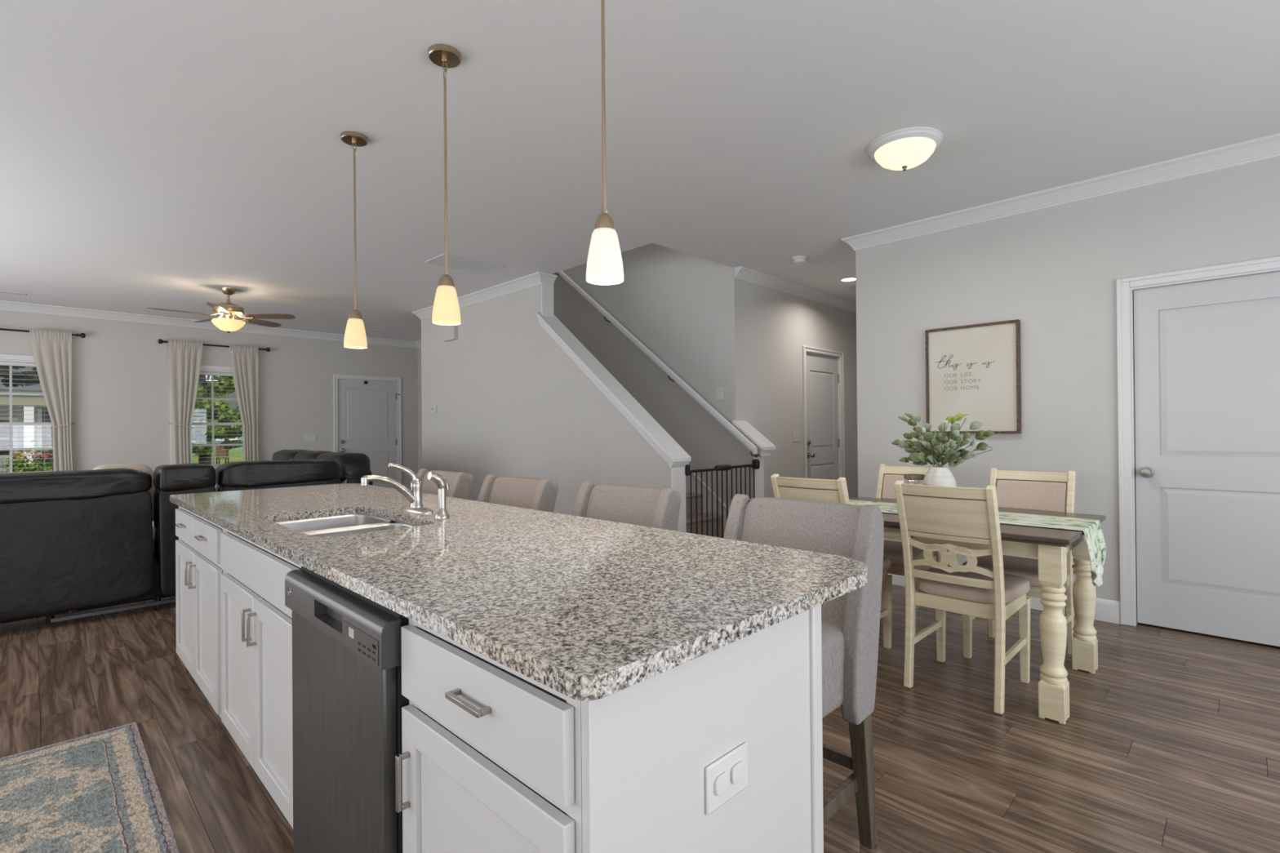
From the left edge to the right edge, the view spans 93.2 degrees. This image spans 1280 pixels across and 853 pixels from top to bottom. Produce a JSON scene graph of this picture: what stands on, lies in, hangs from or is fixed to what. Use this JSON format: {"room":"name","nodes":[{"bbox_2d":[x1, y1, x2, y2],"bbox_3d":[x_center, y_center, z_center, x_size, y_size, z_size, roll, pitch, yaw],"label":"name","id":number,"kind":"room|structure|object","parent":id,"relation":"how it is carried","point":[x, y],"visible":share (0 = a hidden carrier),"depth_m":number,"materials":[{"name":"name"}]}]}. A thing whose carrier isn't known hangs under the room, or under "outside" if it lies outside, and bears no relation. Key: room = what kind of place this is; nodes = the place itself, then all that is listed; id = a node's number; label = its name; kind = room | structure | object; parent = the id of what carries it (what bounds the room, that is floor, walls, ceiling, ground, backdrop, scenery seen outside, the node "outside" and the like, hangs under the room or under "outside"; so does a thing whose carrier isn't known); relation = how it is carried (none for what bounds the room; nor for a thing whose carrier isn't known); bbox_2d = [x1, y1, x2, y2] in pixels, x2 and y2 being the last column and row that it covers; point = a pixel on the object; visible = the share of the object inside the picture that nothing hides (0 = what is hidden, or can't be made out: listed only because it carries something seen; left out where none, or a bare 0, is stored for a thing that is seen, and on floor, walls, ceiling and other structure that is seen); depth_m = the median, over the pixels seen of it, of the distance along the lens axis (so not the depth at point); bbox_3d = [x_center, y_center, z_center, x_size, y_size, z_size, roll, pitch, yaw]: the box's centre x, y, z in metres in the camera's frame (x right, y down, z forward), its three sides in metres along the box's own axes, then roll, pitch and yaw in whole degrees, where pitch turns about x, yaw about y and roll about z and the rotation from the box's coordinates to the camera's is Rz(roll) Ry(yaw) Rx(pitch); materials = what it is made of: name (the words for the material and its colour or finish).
{"room":"dining room","nodes":[
{"label":"dining room","id":0,"kind":"room"},
{"bbox_2d":[0,310,417,489],"bbox_3d":[-6.235,-0.070,8.133,0.150,2.740,6.940,-1,0,45],"label":"wall","id":1,"kind":"structure","parent":0,"point":[120,390],"depth_m":7.98,"materials":[{"name":"paint"}]},
{"bbox_2d":[0,353,53,473],"bbox_3d":[-7.304,-0.064,7.022,0.200,1.537,1.024,-1,0,45],"label":"window","id":2,"kind":"structure","parent":1,"relation":"in","point":[3,357],"depth_m":7.07,"materials":[{"name":"white paint"}]},
{"bbox_2d":[0,361,53,473],"bbox_3d":[-7.301,-0.080,7.019,0.050,1.338,0.810,-1,0,45],"label":"window blind","id":3,"kind":"object","parent":2,"relation":"attached to","point":[2,363],"visible":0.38,"depth_m":7.08,"materials":[{"name":"white plastic"}]},
{"bbox_2d":[0,328,85,337],"bbox_3d":[-7.282,-1.102,6.904,0.116,0.071,1.405,-1,0,45],"label":"curtain rod","id":4,"kind":"object","parent":1,"relation":"attached to","point":[82,335],"visible":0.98,"depth_m":7.01,"materials":[{"name":"black metal"}]},
{"bbox_2d":[29,328,74,471],"bbox_3d":[-6.944,0.067,7.178,0.149,2.410,0.405,-1,0,27],"label":"curtain","id":5,"kind":"object","parent":4,"relation":"hanging from","point":[51,349],"visible":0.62,"depth_m":7.20,"materials":[{"name":"fabric"}]},
{"bbox_2d":[169,364,242,470],"bbox_3d":[-5.924,-0.070,8.410,0.200,1.537,1.024,-1,0,45],"label":"window","id":6,"kind":"structure","parent":1,"relation":"in","point":[203,368],"depth_m":8.43,"materials":[{"name":"white paint"}]},
{"bbox_2d":[191,371,243,468],"bbox_3d":[-5.921,-0.085,8.406,0.050,1.338,0.810,-1,0,45],"label":"window blind","id":7,"kind":"object","parent":6,"relation":"attached to","point":[206,373],"visible":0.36,"depth_m":8.43,"materials":[{"name":"white plastic"}]},
{"bbox_2d":[158,338,270,351],"bbox_3d":[-5.844,-1.107,8.350,0.116,0.071,1.275,-1,0,45],"label":"curtain rod","id":8,"kind":"object","parent":1,"relation":"attached to","point":[160,341],"visible":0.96,"depth_m":8.31,"materials":[{"name":"black metal"}]},
{"bbox_2d":[168,339,202,464],"bbox_3d":[-6.065,0.064,8.083,0.373,2.410,0.154,0,0,-32],"label":"curtain","id":9,"kind":"object","parent":8,"relation":"hanging from","point":[184,357],"visible":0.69,"depth_m":8.06,"materials":[{"name":"fabric"}]},
{"bbox_2d":[229,344,259,461],"bbox_3d":[-5.566,0.062,8.564,0.148,2.410,0.396,-1,0,26],"label":"curtain","id":10,"kind":"object","parent":8,"relation":"hanging from","point":[243,358],"visible":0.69,"depth_m":8.57,"materials":[{"name":"fabric"}]},
{"bbox_2d":[304,434,316,442],"bbox_3d":[-5.027,0.180,9.232,0.009,0.115,0.165,-1,0,45],"label":"light switch","id":11,"kind":"object","parent":1,"relation":"attached to","point":[308,437],"visible":1,"depth_m":9.23,"materials":[{"name":"white plastic"}]},
{"bbox_2d":[333,373,401,488],"bbox_3d":[-4.439,0.235,9.871,0.180,2.117,1.075,-1,0,45],"label":"door","id":12,"kind":"structure","parent":1,"relation":"in","point":[367,414],"depth_m":9.89,"materials":[{"name":"white paint"}]},
{"bbox_2d":[421,284,671,515],"bbox_3d":[-1.230,-0.118,6.298,4.295,2.740,0.137,-1,0,45],"label":"wall","id":13,"kind":"structure","parent":0,"point":[509,401],"depth_m":6.21,"materials":[{"name":"paint"}]},
{"bbox_2d":[431,405,436,413],"bbox_3d":[-2.558,-0.212,7.506,0.120,0.090,0.023,-1,0,45],"label":"thermostat","id":14,"kind":"object","parent":13,"relation":"attached to","point":[433,408],"visible":1,"depth_m":7.48,"materials":[{"name":"white plastic"}]},
{"bbox_2d":[443,325,457,342],"bbox_3d":[-2.252,-1.101,7.179,0.260,0.160,0.050,-1,0,45],"label":"door chime","id":15,"kind":"object","parent":13,"relation":"attached to","point":[450,333],"visible":0.96,"depth_m":7.13,"materials":[{"name":"paint"}]},
{"bbox_2d":[541,282,553,316],"bbox_3d":[-0.915,-1.247,5.979,0.018,0.330,0.143,-1,0,45],"label":"trim","id":16,"kind":"structure","parent":13,"relation":"attached to","point":[547,290],"depth_m":5.97,"materials":[{"name":"white paint"}]},
{"bbox_2d":[536,311,691,465],"bbox_3d":[-0.305,-0.424,5.378,1.780,1.418,0.221,-1,0,45],"label":"trim","id":17,"kind":"structure","parent":13,"relation":"attached to","point":[667,444],"depth_m":5.23,"materials":[{"name":"white paint"}]},
{"bbox_2d":[671,466,686,532],"bbox_3d":[0.306,0.755,4.774,0.018,0.957,0.161,-1,0,45],"label":"trim","id":18,"kind":"structure","parent":13,"relation":"attached to","point":[677,474],"depth_m":4.78,"materials":[{"name":"white paint"}]},
{"bbox_2d":[684,459,759,537],"bbox_3d":[0.729,0.717,5.178,0.071,0.830,1.034,-1,0,43],"label":"safety gate","id":19,"kind":"object","parent":18,"relation":"attached to","point":[755,464],"visible":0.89,"depth_m":5.08,"materials":[{"name":"brown metal"}]},
{"bbox_2d":[0,0,1279,341],"bbox_3d":[-0.786,-1.648,4.725,12.750,0.300,9.800,-1,0,45],"label":"ceiling","id":20,"kind":"structure","parent":0,"point":[166,154],"depth_m":3.03,"materials":[{"name":"paint"}]},
{"bbox_2d":[0,290,26,295],"bbox_3d":[-6.821,-1.438,6.468,0.110,0.008,0.360,-1,0,45],"label":"ceiling vent","id":21,"kind":"object","parent":20,"relation":"in","point":[1,291],"visible":1,"depth_m":6.52,"materials":[{"name":"white plastic"}]},
{"bbox_2d":[146,287,295,352],"bbox_3d":[-4.405,-1.124,6.394,1.279,0.676,1.251,-1,0,45],"label":"ceiling fan","id":22,"kind":"object","parent":20,"relation":"hanging from","point":[228,310],"visible":1,"depth_m":6.38,"materials":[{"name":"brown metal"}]},
{"bbox_2d":[340,130,368,348],"bbox_3d":[-1.475,-0.954,3.130,0.128,1.090,0.128,-1,0,45],"label":"pendant light","id":23,"kind":"object","parent":20,"relation":"hanging from","point":[355,337],"visible":1,"depth_m":3.11,"materials":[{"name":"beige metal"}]},
{"bbox_2d":[427,44,461,325],"bbox_3d":[-0.785,-0.963,2.444,0.128,1.090,0.128,-1,0,45],"label":"pendant light","id":24,"kind":"object","parent":20,"relation":"hanging from","point":[446,310],"visible":1,"depth_m":2.42,"materials":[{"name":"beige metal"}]},
{"bbox_2d":[423,252,506,274],"bbox_3d":[-1.593,-1.484,5.521,0.420,0.008,0.590,-1,0,45],"label":"ceiling vent","id":25,"kind":"object","parent":20,"relation":"in","point":[455,261],"visible":0.84,"depth_m":5.50,"materials":[{"name":"white plastic"}]},
{"bbox_2d":[586,0,623,284],"bbox_3d":[-0.107,-0.971,1.769,0.128,1.090,0.128,-1,0,45],"label":"pendant light","id":26,"kind":"object","parent":20,"relation":"hanging from","point":[604,261],"visible":1,"depth_m":1.74,"materials":[{"name":"white glass"}]},
{"bbox_2d":[791,255,807,264],"bbox_3d":[1.430,-1.489,5.427,0.140,0.048,0.140,-1,0,45],"label":"smoke detector","id":27,"kind":"object","parent":20,"relation":"attached to","point":[799,260],"visible":1,"depth_m":5.38,"materials":[{"name":"white plastic"}]},
{"bbox_2d":[839,276,856,281],"bbox_3d":[2.149,-1.512,6.221,0.190,0.008,0.190,-1,0,45],"label":"recessed light","id":28,"kind":"object","parent":20,"relation":"in","point":[848,278],"visible":0.83,"depth_m":6.22,"materials":[{"name":"white plastic"}]},
{"bbox_2d":[845,284,856,290],"bbox_3d":[2.431,-1.512,6.532,0.300,0.008,0.300,-1,0,45],"label":"ceiling vent","id":29,"kind":"object","parent":20,"relation":"in","point":[851,286],"visible":0.27,"depth_m":6.54,"materials":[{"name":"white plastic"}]},
{"bbox_2d":[867,126,942,171],"bbox_3d":[1.425,-1.448,3.259,0.372,0.148,0.372,-1,0,45],"label":"ceiling light","id":30,"kind":"object","parent":20,"relation":"attached to","point":[904,149],"visible":1,"depth_m":3.16,"materials":[{"name":"white glass"}]},
{"bbox_2d":[0,526,1279,852],"bbox_3d":[-0.755,1.302,4.720,12.750,0.120,9.821,-1,0,45],"label":"floor","id":31,"kind":"structure","parent":0,"point":[1171,744],"depth_m":2.36,"materials":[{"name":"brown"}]},
{"bbox_2d":[0,722,179,852],"bbox_3d":[-1.696,1.232,1.571,0.768,0.008,1.942,0,0,-45],"label":"area rug","id":32,"kind":"object","parent":31,"relation":"on","point":[99,792],"visible":1,"depth_m":1.99,"materials":[{"name":"fabric"}]},
{"bbox_2d":[0,458,341,624],"bbox_3d":[-3.729,0.768,4.193,0.735,0.991,2.979,-1,0,45],"label":"sectional sofa","id":33,"kind":"object","parent":31,"relation":"on","point":[72,540],"visible":0.65,"depth_m":3.94,"materials":[{"name":"black leather"}]},
{"bbox_2d":[92,463,155,521],"bbox_3d":[-3.787,0.519,4.425,0.180,0.492,0.389,-1,0,45],"label":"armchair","id":34,"kind":"object","parent":33,"relation":"on","point":[140,467],"visible":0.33,"depth_m":4.44,"materials":[{"name":"beige fabric"}]},
{"bbox_2d":[153,488,157,540],"bbox_3d":[-3.380,0.632,4.469,0.223,0.471,0.326,-1,0,45],"label":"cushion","id":35,"kind":"object","parent":33,"relation":"on","point":[155,511],"depth_m":4.33,"materials":[{"name":"black leather"}]},
{"bbox_2d":[215,485,221,492],"bbox_3d":[-2.943,0.629,4.908,0.221,0.470,0.838,-1,0,45],"label":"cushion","id":36,"kind":"object","parent":33,"relation":"on","point":[217,489],"depth_m":4.60,"materials":[{"name":"black leather"}]},
{"bbox_2d":[175,506,225,718],"bbox_3d":[-1.742,0.803,2.837,0.995,0.877,0.619,-1,0,45],"label":"base cabinet","id":37,"kind":"object","parent":31,"relation":"on","point":[198,570],"visible":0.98,"depth_m":2.58,"materials":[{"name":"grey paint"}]},
{"bbox_2d":[169,483,868,701],"bbox_3d":[-0.890,0.340,2.191,3.212,0.030,0.894,-1,0,45],"label":"countertop","id":38,"kind":"structure","parent":37,"relation":"on","point":[586,609],"depth_m":1.27,"materials":[{"name":"stone"}]},
{"bbox_2d":[275,514,417,537],"bbox_3d":[-1.036,0.452,2.126,0.699,0.193,0.408,-1,0,45],"label":"sink","id":39,"kind":"object","parent":38,"relation":"in","point":[335,526],"visible":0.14,"depth_m":2.32,"materials":[{"name":"metal"}]},
{"bbox_2d":[360,462,433,513],"bbox_3d":[-0.882,0.231,2.289,0.215,0.189,0.248,-1,0,16],"label":"kitchen faucet","id":40,"kind":"object","parent":38,"relation":"on","point":[414,495],"visible":1,"depth_m":2.31,"materials":[{"name":"silver metal"}]},
{"bbox_2d":[427,471,449,518],"bbox_3d":[-0.712,0.241,2.146,0.050,0.165,0.076,-1,0,45],"label":"sprayer","id":41,"kind":"object","parent":38,"relation":"on","point":[442,484],"visible":1,"depth_m":2.14,"materials":[{"name":"silver metal"}]},
{"bbox_2d":[220,528,301,828],"bbox_3d":[-1.040,0.795,2.139,0.965,0.877,0.619,-1,0,45],"label":"base cabinet","id":42,"kind":"object","parent":31,"relation":"on","point":[256,622],"visible":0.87,"depth_m":1.89,"materials":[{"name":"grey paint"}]},
{"bbox_2d":[271,449,373,485],"bbox_3d":[-3.693,0.743,6.400,2.324,0.958,0.866,-1,0,45],"label":"loveseat","id":43,"kind":"object","parent":31,"relation":"on","point":[353,466],"visible":0.2,"depth_m":5.83,"materials":[{"name":"black leather"}]},
{"bbox_2d":[284,566,408,852],"bbox_3d":[-0.485,0.792,1.573,0.616,0.868,0.619,-1,0,45],"label":"dishwasher","id":44,"kind":"object","parent":31,"relation":"on","point":[348,700],"visible":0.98,"depth_m":1.31,"materials":[{"name":"black"}]},
{"bbox_2d":[417,468,473,499],"bbox_3d":[-1.300,0.747,3.342,0.510,0.987,0.600,-1,0,45],"label":"bar stool","id":45,"kind":"object","parent":31,"relation":"on","point":[460,483],"visible":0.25,"depth_m":3.39,"materials":[{"name":"grey fabric"}]},
{"bbox_2d":[422,470,458,496],"bbox_3d":[-1.168,0.471,3.478,0.424,0.418,0.185,-1,0,45],"label":"cushion","id":46,"kind":"object","parent":45,"relation":"on","point":[428,486],"depth_m":3.52,"materials":[{"name":"grey fabric"}]},
{"bbox_2d":[395,618,582,852],"bbox_3d":[-0.074,0.783,1.177,0.522,0.877,0.619,-1,0,45],"label":"base cabinet","id":47,"kind":"object","parent":31,"relation":"on","point":[491,757],"visible":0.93,"depth_m":0.95,"materials":[{"name":"grey paint"}]},
{"bbox_2d":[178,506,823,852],"bbox_3d":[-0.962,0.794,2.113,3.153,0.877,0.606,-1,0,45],"label":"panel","id":48,"kind":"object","parent":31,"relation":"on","point":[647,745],"visible":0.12,"depth_m":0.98,"materials":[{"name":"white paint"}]},
{"bbox_2d":[705,742,747,815],"bbox_3d":[0.146,0.579,0.997,0.011,0.076,0.112,-1,0,45],"label":"power outlet","id":49,"kind":"object","parent":48,"relation":"attached to","point":[726,777],"visible":1,"depth_m":0.99,"materials":[{"name":"white plastic"}]},
{"bbox_2d":[714,772,728,795],"bbox_3d":[0.133,0.578,0.979,0.005,0.030,0.034,-1,0,45],"label":"socket","id":50,"kind":"object","parent":49,"relation":"attached to","point":[721,779],"depth_m":0.98,"materials":[{"name":"white paint"}]},
{"bbox_2d":[730,760,744,784],"bbox_3d":[0.164,0.578,1.010,0.005,0.030,0.034,-1,0,45],"label":"socket","id":51,"kind":"object","parent":49,"relation":"attached to","point":[737,767],"depth_m":1.01,"materials":[{"name":"white paint"}]},
{"bbox_2d":[476,474,558,512],"bbox_3d":[-0.757,0.740,2.822,0.510,0.987,0.600,-1,0,44],"label":"bar stool","id":52,"kind":"object","parent":31,"relation":"on","point":[536,494],"visible":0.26,"depth_m":2.94,"materials":[{"name":"grey fabric"}]},
{"bbox_2d":[487,476,541,509],"bbox_3d":[-0.627,0.464,2.961,0.424,0.418,0.185,-1,0,44],"label":"cushion","id":53,"kind":"object","parent":52,"relation":"on","point":[515,491],"depth_m":2.98,"materials":[{"name":"grey fabric"}]},
{"bbox_2d":[572,481,680,531],"bbox_3d":[-0.208,0.734,2.326,0.510,0.987,0.600,-1,0,43],"label":"bar stool","id":54,"kind":"object","parent":31,"relation":"on","point":[651,507],"visible":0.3,"depth_m":2.45,"materials":[{"name":"grey fabric"}]},
{"bbox_2d":[584,484,662,527],"bbox_3d":[-0.081,0.458,2.466,0.424,0.418,0.185,-1,0,43],"label":"cushion","id":55,"kind":"object","parent":54,"relation":"on","point":[623,504],"depth_m":2.48,"materials":[{"name":"grey fabric"}]},
{"bbox_2d":[685,468,729,537],"bbox_3d":[-0.700,-0.274,6.596,3.850,3.046,1.033,-1,0,45],"label":"stairs","id":56,"kind":"structure","parent":31,"relation":"on","point":[693,474],"depth_m":5.85,"materials":[{"name":"brown carpet"}]},
{"bbox_2d":[723,493,884,848],"bbox_3d":[0.362,0.727,1.780,0.510,0.987,0.600,-1,0,45],"label":"bar stool","id":57,"kind":"object","parent":31,"relation":"on","point":[851,621],"visible":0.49,"depth_m":1.74,"materials":[{"name":"grey fabric"}]},
{"bbox_2d":[740,497,861,626],"bbox_3d":[0.494,0.451,1.916,0.424,0.418,0.185,-1,0,45],"label":"cushion","id":58,"kind":"object","parent":57,"relation":"on","point":[818,526],"depth_m":1.89,"materials":[{"name":"grey fabric"}]},
{"bbox_2d":[770,473,892,648],"bbox_3d":[1.051,0.737,3.291,0.439,0.972,0.605,-1,0,45],"label":"dining chair","id":59,"kind":"object","parent":31,"relation":"on","point":[796,488],"visible":0.17,"depth_m":3.15,"materials":[{"name":"beige wood"}]},
{"bbox_2d":[882,556,890,572],"bbox_3d":[1.110,0.757,3.350,0.439,0.077,0.437,-1,0,45],"label":"seat cushion","id":60,"kind":"object","parent":59,"relation":"on","point":[886,562],"depth_m":3.27,"materials":[{"name":"beige fabric"}]},
{"bbox_2d":[875,463,944,635],"bbox_3d":[1.564,0.735,3.705,0.439,0.972,0.605,-1,0,45],"label":"dining chair","id":61,"kind":"object","parent":31,"relation":"on","point":[888,476],"visible":0.17,"depth_m":3.84,"materials":[{"name":"beige wood"}]},
{"bbox_2d":[883,539,933,566],"bbox_3d":[1.505,0.755,3.645,0.439,0.077,0.437,-1,0,45],"label":"seat cushion","id":62,"kind":"object","parent":61,"relation":"on","point":[892,550],"depth_m":3.46,"materials":[{"name":"beige fabric"}]},
{"bbox_2d":[893,480,1030,714],"bbox_3d":[1.517,0.731,2.832,0.439,0.972,0.605,-1,0,45],"label":"dining chair","id":63,"kind":"object","parent":31,"relation":"on","point":[950,513],"visible":1,"depth_m":2.69,"materials":[{"name":"beige paint"}]},
{"bbox_2d":[915,565,1030,604],"bbox_3d":[1.576,0.752,2.891,0.439,0.077,0.437,-1,0,45],"label":"seat cushion","id":64,"kind":"object","parent":63,"relation":"on","point":[1016,588],"depth_m":2.76,"materials":[{"name":"beige fabric"}]},
{"bbox_2d":[848,497,1106,724],"bbox_3d":[1.570,0.835,3.172,1.288,0.762,0.902,-1,0,45],"label":"dining table","id":65,"kind":"object","parent":31,"relation":"on","point":[1051,546],"visible":0.52,"depth_m":2.54,"materials":[{"name":"beige paint"}]},
{"bbox_2d":[848,499,897,513],"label":"table runner","id":66,"kind":"object","parent":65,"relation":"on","point":[891,508],"depth_m":3.49,"materials":[{"name":"fabric"}]},
{"bbox_2d":[903,473,924,479],"bbox_3d":[1.500,0.356,3.305,0.106,0.187,0.106,-1,0,45],"label":"storage jar","id":67,"kind":"object","parent":66,"relation":"on","point":[910,476],"visible":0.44,"depth_m":3.27,"materials":[{"name":"clear glass"}]},
{"bbox_2d":[923,466,956,486],"bbox_3d":[1.567,0.330,3.167,0.163,0.236,0.163,-1,0,45],"label":"vase","id":68,"kind":"object","parent":66,"relation":"on","point":[935,476],"visible":0.51,"depth_m":3.12,"materials":[{"name":"white ceramic"}]},
{"bbox_2d":[891,413,994,467],"bbox_3d":[1.544,0.132,3.163,0.543,0.410,0.281,-1,0,45],"label":"bunch","id":69,"kind":"object","parent":68,"relation":"in","point":[924,450],"visible":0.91,"depth_m":3.15,"materials":[{"name":"green plant"}]},
{"bbox_2d":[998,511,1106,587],"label":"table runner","id":70,"kind":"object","parent":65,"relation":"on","point":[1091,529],"depth_m":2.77,"materials":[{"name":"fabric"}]},
{"bbox_2d":[962,467,1075,658],"bbox_3d":[2.029,0.729,3.229,0.439,0.972,0.605,-1,0,45],"label":"dining chair","id":71,"kind":"object","parent":31,"relation":"on","point":[1052,491],"visible":0.32,"depth_m":3.29,"materials":[{"name":"beige fabric"}]},
{"bbox_2d":[962,555,1040,587],"bbox_3d":[1.970,0.750,3.169,0.439,0.077,0.437,-1,0,45],"label":"seat cushion","id":72,"kind":"object","parent":71,"relation":"on","point":[1027,568],"depth_m":3.09,"materials":[{"name":"beige fabric"}]},
{"bbox_2d":[742,280,857,498],"bbox_3d":[1.931,-0.141,6.850,0.120,2.740,2.763,-1,0,45],"label":"wall","id":73,"kind":"structure","parent":0,"point":[776,324],"depth_m":6.38,"materials":[{"name":"paint"}]},
{"bbox_2d":[734,266,856,313],"bbox_3d":[1.913,-1.462,6.704,0.082,0.100,2.788,-1,0,45],"label":"trim","id":74,"kind":"structure","parent":73,"relation":"attached to","point":[744,273],"depth_m":6.40,"materials":[{"name":"white paint"}]},
{"bbox_2d":[792,430,799,441],"bbox_3d":[1.677,0.099,6.499,0.009,0.125,0.115,-1,0,45],"label":"light switch","id":75,"kind":"object","parent":73,"relation":"attached to","point":[795,433],"visible":1,"depth_m":6.50,"materials":[{"name":"white plastic"}]},
{"bbox_2d":[802,345,844,479],"bbox_3d":[2.089,0.170,6.968,0.172,2.117,0.935,-1,0,45],"label":"door","id":76,"kind":"structure","parent":73,"relation":"in","point":[823,370],"depth_m":6.98,"materials":[{"name":"white paint"}]},
{"bbox_2d":[417,156,1279,626],"bbox_3d":[0.664,-1.364,6.059,12.580,5.200,0.137,-1,0,45],"label":"wall","id":77,"kind":"structure","parent":0,"point":[1055,270],"depth_m":4.23,"materials":[{"name":"paint"}]},
{"bbox_2d":[0,271,557,348],"bbox_3d":[-1.818,-1.444,3.707,12.380,0.100,6.700,-1,0,45],"label":"trim","id":78,"kind":"structure","parent":77,"relation":"attached to","point":[532,280],"depth_m":7.53,"materials":[{"name":"white paint"}]},
{"bbox_2d":[554,271,758,457],"bbox_3d":[-0.285,-1.181,6.829,3.785,2.964,0.114,-1,0,45],"label":"handrail","id":79,"kind":"object","parent":77,"relation":"attached to","point":[753,448],"visible":0.9,"depth_m":6.21,"materials":[{"name":"white paint"}]},
{"bbox_2d":[669,459,689,467],"bbox_3d":[0.713,0.229,5.194,0.057,0.180,1.372,-1,0,43],"label":"trim","id":80,"kind":"structure","parent":77,"relation":"attached to","point":[672,464],"depth_m":4.73,"materials":[{"name":"white paint"}]},
{"bbox_2d":[715,386,723,400],"bbox_3d":[0.771,-0.316,5.854,0.085,0.125,0.009,-1,0,45],"label":"light switch","id":81,"kind":"object","parent":77,"relation":"attached to","point":[719,391],"visible":1,"depth_m":5.85,"materials":[{"name":"white plastic"}]},
{"bbox_2d":[732,419,776,456],"bbox_3d":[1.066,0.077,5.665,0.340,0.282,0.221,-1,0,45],"label":"trim","id":82,"kind":"structure","parent":77,"relation":"attached to","point":[744,426],"depth_m":5.63,"materials":[{"name":"white paint"}]},
{"bbox_2d":[752,453,764,497],"bbox_3d":[1.107,0.694,5.634,0.018,1.073,0.154,-1,0,45],"label":"trim","id":83,"kind":"structure","parent":77,"relation":"attached to","point":[759,473],"depth_m":5.63,"materials":[{"name":"white paint"}]},
{"bbox_2d":[924,319,1021,433],"bbox_3d":[2.338,-0.333,4.272,0.600,0.765,0.042,-1,0,45],"label":"framed print","id":84,"kind":"object","parent":77,"relation":"attached to","point":[974,370],"visible":1,"depth_m":4.25,"materials":[{"name":"white paper"}]},
{"bbox_2d":[840,133,1279,251],"bbox_3d":[4.267,-1.491,4.296,4.582,0.100,2.882,-1,0,45],"label":"trim","id":85,"kind":"structure","parent":77,"relation":"attached to","point":[1265,148],"depth_m":3.79,"materials":[{"name":"white paint"}]},
{"bbox_2d":[1115,256,1279,646],"bbox_3d":[3.310,0.150,3.396,0.975,2.107,0.157,-1,0,45],"label":"door","id":86,"kind":"structure","parent":77,"relation":"in","point":[1198,348],"depth_m":3.47,"materials":[{"name":"white paint"}]},
{"bbox_2d":[1140,622,1279,647],"bbox_3d":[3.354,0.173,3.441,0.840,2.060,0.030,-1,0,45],"label":"threshold","id":87,"kind":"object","parent":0,"point":[1140,623],"depth_m":3.48,"materials":[{"name":"black wood"}]},
{"bbox_3d":[2.861,-0.153,5.913,0.120,2.740,2.780,-1,0,45],"label":"wall","id":88,"kind":"structure","parent":0,"visible":0},
{"bbox_2d":[887,573,1119,624],"bbox_3d":[3.330,1.143,5.285,1.681,0.135,2.816,-1,0,45],"label":"baseboard","id":89,"kind":"structure","parent":88,"relation":"attached to","point":[1107,611],"depth_m":3.76,"materials":[{"name":"white paint"}]},
{"label":"outside","id":90,"kind":"structure","parent":0,"visible":0},
{"bbox_2d":[192,449,243,464],"bbox_3d":[-49.761,2.264,70.657,149.750,0.500,150.000,-1,0,45],"label":"lawn","id":91,"kind":"structure","parent":90,"point":[231,452],"depth_m":31.55,"materials":[{"name":"green plant"}]},
{"bbox_2d":[0,365,39,387],"bbox_3d":[-10.688,-0.604,10.116,3.157,4.104,5.024,-1,0,45],"label":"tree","id":92,"kind":"object","parent":91,"relation":"on","point":[28,379],"visible":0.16,"depth_m":9.75,"materials":[{"name":"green plant"}]},
{"bbox_2d":[0,366,53,472],"bbox_3d":[-22.722,-1.175,18.082,10.300,5.500,12.400,-1,0,45],"label":"house","id":93,"kind":"structure","parent":91,"relation":"on","point":[32,412],"depth_m":17.86,"materials":[{"name":"grey"}]},
{"bbox_2d":[191,374,242,464],"bbox_3d":[-8.965,-0.640,12.130,2.792,4.165,2.696,-1,0,45],"label":"tree","id":94,"kind":"object","parent":91,"relation":"on","point":[198,414],"visible":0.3,"depth_m":12.26,"materials":[{"name":"plant"}]},
{"bbox_2d":[215,443,229,464],"bbox_3d":[-14.453,1.045,20.937,0.440,0.950,0.300,-1,0,45],"label":"lawn chair","id":95,"kind":"object","parent":91,"relation":"on","point":[218,450],"visible":0.59,"depth_m":21.01,"materials":[{"name":"brown"}]},
{"bbox_2d":[208,390,239,456],"bbox_3d":[-23.147,-0.262,33.497,2.964,3.818,2.434,0,0,-3],"label":"tree","id":96,"kind":"object","parent":91,"relation":"on","point":[226,395],"visible":0.03,"depth_m":33.13,"materials":[{"name":"green plant"}]},
{"bbox_2d":[211,391,243,450],"bbox_3d":[-30.838,-1.272,50.977,8.400,6.100,12.000,-1,0,45],"label":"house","id":97,"kind":"structure","parent":91,"relation":"on","point":[233,394],"depth_m":45.36,"materials":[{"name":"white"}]},
{"bbox_3d":[-16.856,1.487,14.303,3.500,0.050,8.500,-1,0,45],"label":"planting bed","id":98,"kind":"object","parent":91,"relation":"on","visible":0},
{"bbox_2d":[0,440,47,472],"bbox_3d":[-15.014,0.870,14.669,0.990,1.092,1.020,-1,0,45],"label":"shrub","id":99,"kind":"object","parent":98,"relation":"on","point":[19,463],"visible":0.34,"depth_m":14.57,"materials":[{"name":"green plant"}]},
{"bbox_2d":[26,434,53,471],"bbox_3d":[-14.802,0.807,15.189,1.133,1.221,0.984,-1,0,45],"label":"shrub","id":100,"kind":"object","parent":98,"relation":"on","point":[39,457],"visible":0.27,"depth_m":15.00,"materials":[{"name":"green plant"}]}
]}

